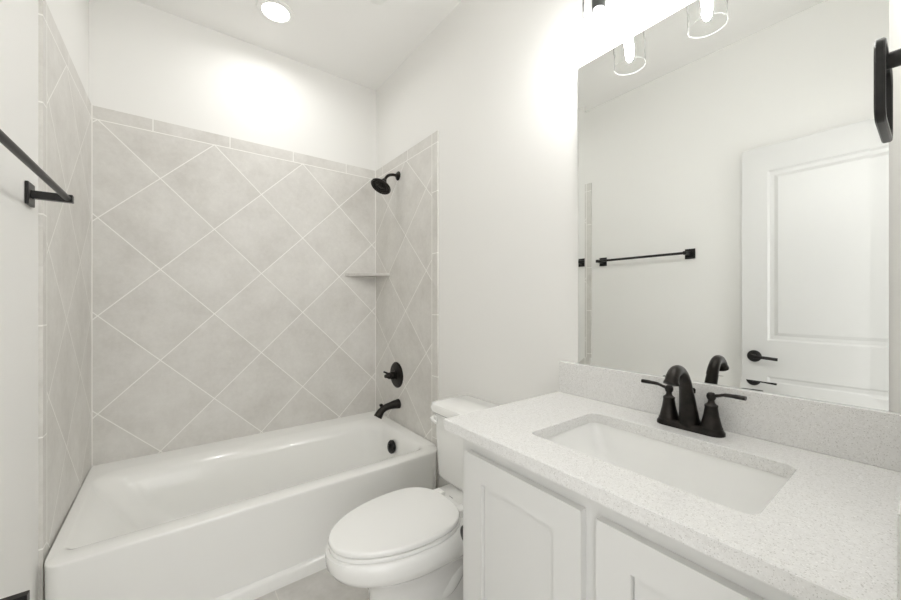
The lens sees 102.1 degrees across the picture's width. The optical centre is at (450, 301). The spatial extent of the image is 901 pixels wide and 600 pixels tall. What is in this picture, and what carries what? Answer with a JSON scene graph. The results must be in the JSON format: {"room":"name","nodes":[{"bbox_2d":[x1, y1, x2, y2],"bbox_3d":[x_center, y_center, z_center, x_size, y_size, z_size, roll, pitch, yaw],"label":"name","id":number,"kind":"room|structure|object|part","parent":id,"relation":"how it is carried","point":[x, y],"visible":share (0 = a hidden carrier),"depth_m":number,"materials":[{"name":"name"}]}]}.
{"room":"bathroom","nodes":[
{"label":"bathroom","id":0,"kind":"room"},
{"bbox_2d":[0,0,88,599],"bbox_3d":[-1.073,-0.197,0.765,0.100,2.743,2.498,0,0,-37],"label":"wall","id":1,"kind":"structure","parent":0,"point":[18,18],"depth_m":1.02,"materials":[{"name":"white paint"}]},
{"bbox_2d":[0,590,29,599],"bbox_3d":[-1.033,0.707,0.850,0.065,0.066,0.060,0,0,-37],"label":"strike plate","id":2,"kind":"object","parent":1,"relation":"attached to","point":[25,595],"visible":1,"depth_m":0.86,"materials":[{"name":"black metal"}]},
{"bbox_2d":[0,129,73,207],"bbox_3d":[-1.011,-0.312,0.844,0.094,0.066,0.673,0,0,-37],"label":"towel bar","id":3,"kind":"object","parent":1,"relation":"attached to","point":[30,195],"visible":1,"depth_m":0.99,"materials":[{"name":"black metal"}]},
{"bbox_3d":[-1.229,-0.312,1.064,0.008,0.066,0.060,0,0,-37],"label":"wall plate","id":4,"kind":"part","parent":3,"relation":"part of","materials":[{"name":"black metal"}]},
{"bbox_3d":[-1.191,-0.312,1.092,0.086,0.023,0.020,0,0,-37],"label":"post","id":5,"kind":"part","parent":3,"relation":"part of","materials":[{"name":"black metal"}]},
{"bbox_2d":[38,0,91,599],"bbox_3d":[-1.533,0.104,1.472,0.010,2.141,0.814,0,0,-37],"label":"tile surround","id":6,"kind":"object","parent":1,"relation":"attached to","point":[64,105],"depth_m":1.31,"materials":[{"name":"tile"}]},
{"bbox_2d":[89,0,375,170],"bbox_3d":[-1.197,-0.197,2.295,1.734,2.743,0.100,0,0,-37],"label":"wall","id":7,"kind":"structure","parent":0,"point":[146,61],"depth_m":2.12,"materials":[{"name":"white paint"}]},
{"bbox_2d":[92,105,375,465],"bbox_3d":[-1.164,-0.046,2.252,1.516,1.841,0.008,0,0,-37],"label":"tile surround","id":8,"kind":"object","parent":7,"relation":"attached to","point":[225,306],"depth_m":2.11,"materials":[{"name":"tile"}]},
{"bbox_2d":[345,273,389,276],"bbox_3d":[-0.582,-0.186,2.544,0.233,0.016,0.222,0,0,-37],"label":"corner shelf","id":9,"kind":"object","parent":8,"relation":"attached to","point":[358,274],"visible":1,"depth_m":2.54,"materials":[{"name":"stone"}]},
{"bbox_2d":[136,0,460,90],"bbox_3d":[-0.411,-1.618,1.244,1.734,0.100,2.724,0,0,-37],"label":"ceiling","id":10,"kind":"structure","parent":0,"point":[361,42],"depth_m":2.09,"materials":[{"name":"white paint"}]},
{"bbox_2d":[256,0,293,24],"bbox_3d":[-0.946,-1.564,1.972,0.186,0.008,0.186,0,0,-37],"label":"recessed light","id":11,"kind":"object","parent":10,"relation":"in","point":[278,12],"visible":1,"depth_m":1.96,"materials":[{"name":"white paint"}]},
{"bbox_2d":[371,0,386,4],"bbox_3d":[-0.374,-1.563,1.875,0.090,0.010,0.090,0,0,-37],"label":"sprinkler cover","id":12,"kind":"object","parent":10,"relation":"attached to","point":[378,2],"visible":1,"depth_m":1.90,"materials":[{"name":"white paint"}]},
{"bbox_2d":[254,568,368,599],"bbox_3d":[-0.411,1.225,1.244,1.734,0.100,2.724,0,0,-37],"label":"floor","id":13,"kind":"structure","parent":0,"point":[320,585],"depth_m":1.47,"materials":[{"name":"grey tile"}]},
{"bbox_2d":[44,411,436,599],"bbox_3d":[-0.896,0.994,1.894,1.513,0.363,0.883,0,0,-37],"label":"bathtub","id":14,"kind":"object","parent":13,"relation":"on","point":[250,517],"visible":0.94,"depth_m":1.59,"materials":[{"name":"white ceramic"}]},
{"bbox_2d":[325,395,499,599],"bbox_3d":[-0.075,0.823,1.399,0.797,0.705,0.564,0,0,-37],"label":"toilet","id":15,"kind":"object","parent":13,"relation":"on","point":[406,543],"visible":0.68,"depth_m":1.26,"materials":[{"name":"white porcelain"}]},
{"bbox_3d":[-0.200,0.786,1.306,0.465,0.020,0.340,0,0,-37],"label":"seat lid","id":16,"kind":"part","parent":15,"relation":"part of","materials":[{"name":"white plastic"}]},
{"bbox_3d":[-0.110,0.994,1.373,0.710,0.363,0.362,0,0,-37],"label":"bowl","id":17,"kind":"part","parent":15,"relation":"part of","materials":[{"name":"white ceramic"}]},
{"bbox_3d":[-0.198,0.804,1.307,0.469,0.014,0.338,0,0,-37],"label":"seat","id":18,"kind":"part","parent":15,"relation":"part of","materials":[{"name":"white plastic"}]},
{"bbox_3d":[0.154,0.673,1.571,0.201,0.304,0.534,0,0,-37],"label":"tank","id":19,"kind":"part","parent":15,"relation":"part of","materials":[{"name":"white ceramic"}]},
{"bbox_3d":[0.151,0.495,1.569,0.231,0.051,0.564,0,0,-37],"label":"tank lid","id":20,"kind":"part","parent":15,"relation":"part of","materials":[{"name":"white ceramic"}]},
{"bbox_2d":[463,438,798,599],"bbox_3d":[0.480,0.776,0.872,0.550,0.798,0.796,0,0,-37],"label":"vanity cabinet","id":21,"kind":"object","parent":13,"relation":"on","point":[527,535],"visible":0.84,"depth_m":0.75,"materials":[{"name":"white paint"}]},
{"bbox_2d":[460,525,462,539],"bbox_3d":[0.110,0.697,1.129,0.171,0.056,0.059,0,0,-37],"label":"toilet paper holder","id":22,"kind":"object","parent":21,"relation":"attached to","point":[461,528],"visible":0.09,"depth_m":1.09,"materials":[{"name":"black metal"}]},
{"bbox_3d":[0.158,0.736,0.864,0.005,0.514,0.223,0,0,-37],"label":"recessed panel","id":23,"kind":"part","parent":21,"relation":"part of","materials":[{"name":"white paint"}]},
{"bbox_3d":[0.155,0.736,0.862,0.017,0.649,0.358,0,0,-37],"label":"cabinet door","id":24,"kind":"part","parent":21,"relation":"part of","materials":[{"name":"white paint"}]},
{"bbox_3d":[0.392,0.736,0.552,0.005,0.514,0.223,0,0,-37],"label":"recessed panel","id":25,"kind":"part","parent":21,"relation":"part of","materials":[{"name":"white paint"}]},
{"bbox_2d":[444,391,900,599],"bbox_3d":[0.461,0.359,0.891,0.560,0.030,0.858,0,0,-37],"label":"countertop","id":26,"kind":"structure","parent":21,"relation":"on","point":[829,532],"depth_m":0.64,"materials":[{"name":"white stone"}]},
{"bbox_2d":[545,423,788,514],"bbox_3d":[0.465,0.442,0.856,0.342,0.133,0.511,0,0,-37],"label":"sink","id":27,"kind":"object","parent":26,"relation":"in","point":[735,486],"visible":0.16,"depth_m":0.93,"materials":[{"name":"white ceramic"}]},
{"bbox_2d":[641,365,746,437],"bbox_3d":[0.642,0.255,0.984,0.187,0.179,0.187,0,0,8],"label":"sink faucet","id":28,"kind":"object","parent":26,"relation":"on","point":[710,425],"visible":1,"depth_m":0.96,"materials":[{"name":"black metal"}]},
{"bbox_3d":[0.593,0.241,1.054,0.016,0.019,0.074,0,0,-40],"label":"lever","id":29,"kind":"part","parent":28,"relation":"part of","materials":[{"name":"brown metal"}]},
{"bbox_3d":[0.616,0.284,1.027,0.051,0.096,0.051,0,0,-37],"label":"handle","id":30,"kind":"part","parent":28,"relation":"part of","materials":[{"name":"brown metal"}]},
{"bbox_3d":[0.607,0.250,0.957,0.152,0.171,0.053,0,0,-37],"label":"spout","id":31,"kind":"part","parent":28,"relation":"part of","materials":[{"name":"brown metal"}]},
{"bbox_3d":[0.647,0.335,0.986,0.054,0.018,0.162,0,0,-37],"label":"plate","id":32,"kind":"part","parent":28,"relation":"part of","materials":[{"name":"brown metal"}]},
{"bbox_3d":[0.677,0.284,0.946,0.051,0.096,0.051,0,0,-37],"label":"handle","id":33,"kind":"part","parent":28,"relation":"part of","materials":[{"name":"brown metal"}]},
{"bbox_3d":[0.697,0.241,0.916,0.016,0.019,0.074,0,0,-34],"label":"lever","id":34,"kind":"part","parent":28,"relation":"part of","materials":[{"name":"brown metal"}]},
{"bbox_2d":[897,494,900,599],"bbox_3d":[0.704,0.286,0.548,0.541,0.115,0.018,0,0,-37],"label":"side splash","id":35,"kind":"object","parent":26,"relation":"on","point":[899,505],"visible":1,"depth_m":0.39,"materials":[{"name":"white stone"}]},
{"bbox_3d":[0.389,0.736,0.549,0.017,0.649,0.358,0,0,-37],"label":"cabinet door","id":36,"kind":"part","parent":21,"relation":"part of","materials":[{"name":"white paint"}]},
{"bbox_2d":[376,0,900,487],"bbox_3d":[0.235,-0.197,1.744,0.100,2.743,2.498,0,0,-37],"label":"wall","id":37,"kind":"structure","parent":0,"point":[497,80],"depth_m":1.61,"materials":[{"name":"white paint"}]},
{"bbox_2d":[371,171,400,194],"bbox_3d":[-0.421,-0.781,2.365,0.190,0.165,0.136,0,0,-37],"label":"shower fixture","id":38,"kind":"object","parent":37,"relation":"attached to","point":[381,186],"visible":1,"depth_m":2.35,"materials":[{"name":"black metal"}]},
{"bbox_3d":[-0.394,-0.810,2.391,0.109,0.068,0.020,0,0,-37],"label":"shower arm","id":39,"kind":"part","parent":38,"relation":"part of","materials":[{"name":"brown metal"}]},
{"bbox_2d":[374,399,400,418],"bbox_3d":[-0.414,0.703,2.369,0.177,0.110,0.064,0,0,-37],"label":"tub spout","id":40,"kind":"object","parent":37,"relation":"attached to","point":[395,404],"visible":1,"depth_m":2.35,"materials":[{"name":"black metal"}]},
{"bbox_2d":[383,362,402,387],"bbox_3d":[-0.395,0.493,2.415,0.090,0.172,0.172,0,0,-37],"label":"shower valve","id":41,"kind":"object","parent":37,"relation":"attached to","point":[395,374],"visible":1,"depth_m":2.41,"materials":[{"name":"black metal"}]},
{"bbox_3d":[-0.415,0.493,2.400,0.042,0.044,0.044,0,0,-37],"label":"valve handle","id":42,"kind":"part","parent":41,"relation":"part of","materials":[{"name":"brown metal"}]},
{"bbox_3d":[-0.379,0.493,2.427,0.050,0.172,0.172,0,0,-37],"label":"valve plate","id":43,"kind":"part","parent":41,"relation":"part of","materials":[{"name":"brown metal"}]},
{"bbox_2d":[376,130,438,487],"bbox_3d":[-0.314,0.104,2.388,0.008,2.141,0.810,0,0,-37],"label":"tile surround","id":44,"kind":"object","parent":37,"relation":"attached to","point":[407,217],"depth_m":2.31,"materials":[{"name":"tile"}]},
{"bbox_2d":[582,0,659,48],"bbox_3d":[0.637,-0.987,0.995,0.154,0.317,0.600,0,0,-37],"label":"vanity light","id":45,"kind":"object","parent":37,"relation":"attached to","point":[598,6],"visible":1,"depth_m":1.16,"materials":[{"name":"white glass"}]},
{"bbox_3d":[0.475,-0.890,1.167,0.027,0.089,0.027,0,0,-37],"label":"bulb","id":46,"kind":"part","parent":45,"relation":"part of","materials":[{"name":"white glass"}]},
{"bbox_2d":[592,0,605,13],"bbox_3d":[0.475,-0.984,1.167,0.054,0.102,0.054,0,0,-37],"label":"socket","id":47,"kind":"object","parent":45,"relation":"attached to","point":[597,5],"depth_m":1.16,"materials":[{"name":"grey metal"}]},
{"bbox_3d":[0.475,-0.925,1.167,0.102,0.193,0.102,0,0,-37],"label":"lamp shade","id":48,"kind":"part","parent":45,"relation":"part of","materials":[{"name":"clear glass"}]},
{"bbox_2d":[559,361,900,471],"bbox_3d":[0.678,0.286,1.052,0.020,0.115,0.856,0,0,-37],"label":"backsplash","id":49,"kind":"structure","parent":37,"relation":"attached to","point":[868,436],"depth_m":0.89,"materials":[{"name":"white stone"}]},
{"bbox_2d":[578,0,888,410],"bbox_3d":[0.691,-0.314,1.047,0.006,1.083,0.730,0,0,-37],"label":"wall mirror","id":50,"kind":"object","parent":37,"relation":"attached to","point":[733,160],"visible":0.94,"depth_m":0.95,"materials":[{"name":"silver mirror"}]},
{"bbox_3d":[0.365,-0.196,0.209,1.734,2.743,0.115,0,0,-37],"label":"wall","id":51,"kind":"structure","parent":0,"visible":0},
{"bbox_2d":[874,37,900,142],"bbox_3d":[0.674,-0.323,0.542,0.150,0.132,0.048,0,0,-37],"label":"towel ring","id":52,"kind":"object","parent":51,"relation":"attached to","point":[884,60],"visible":1,"depth_m":0.52,"materials":[{"name":"black metal"}]},
{"bbox_3d":[0.675,-0.365,0.542,0.024,0.024,0.033,0,0,-37],"label":"post","id":53,"kind":"part","parent":52,"relation":"part of","materials":[{"name":"black metal"}]}
]}

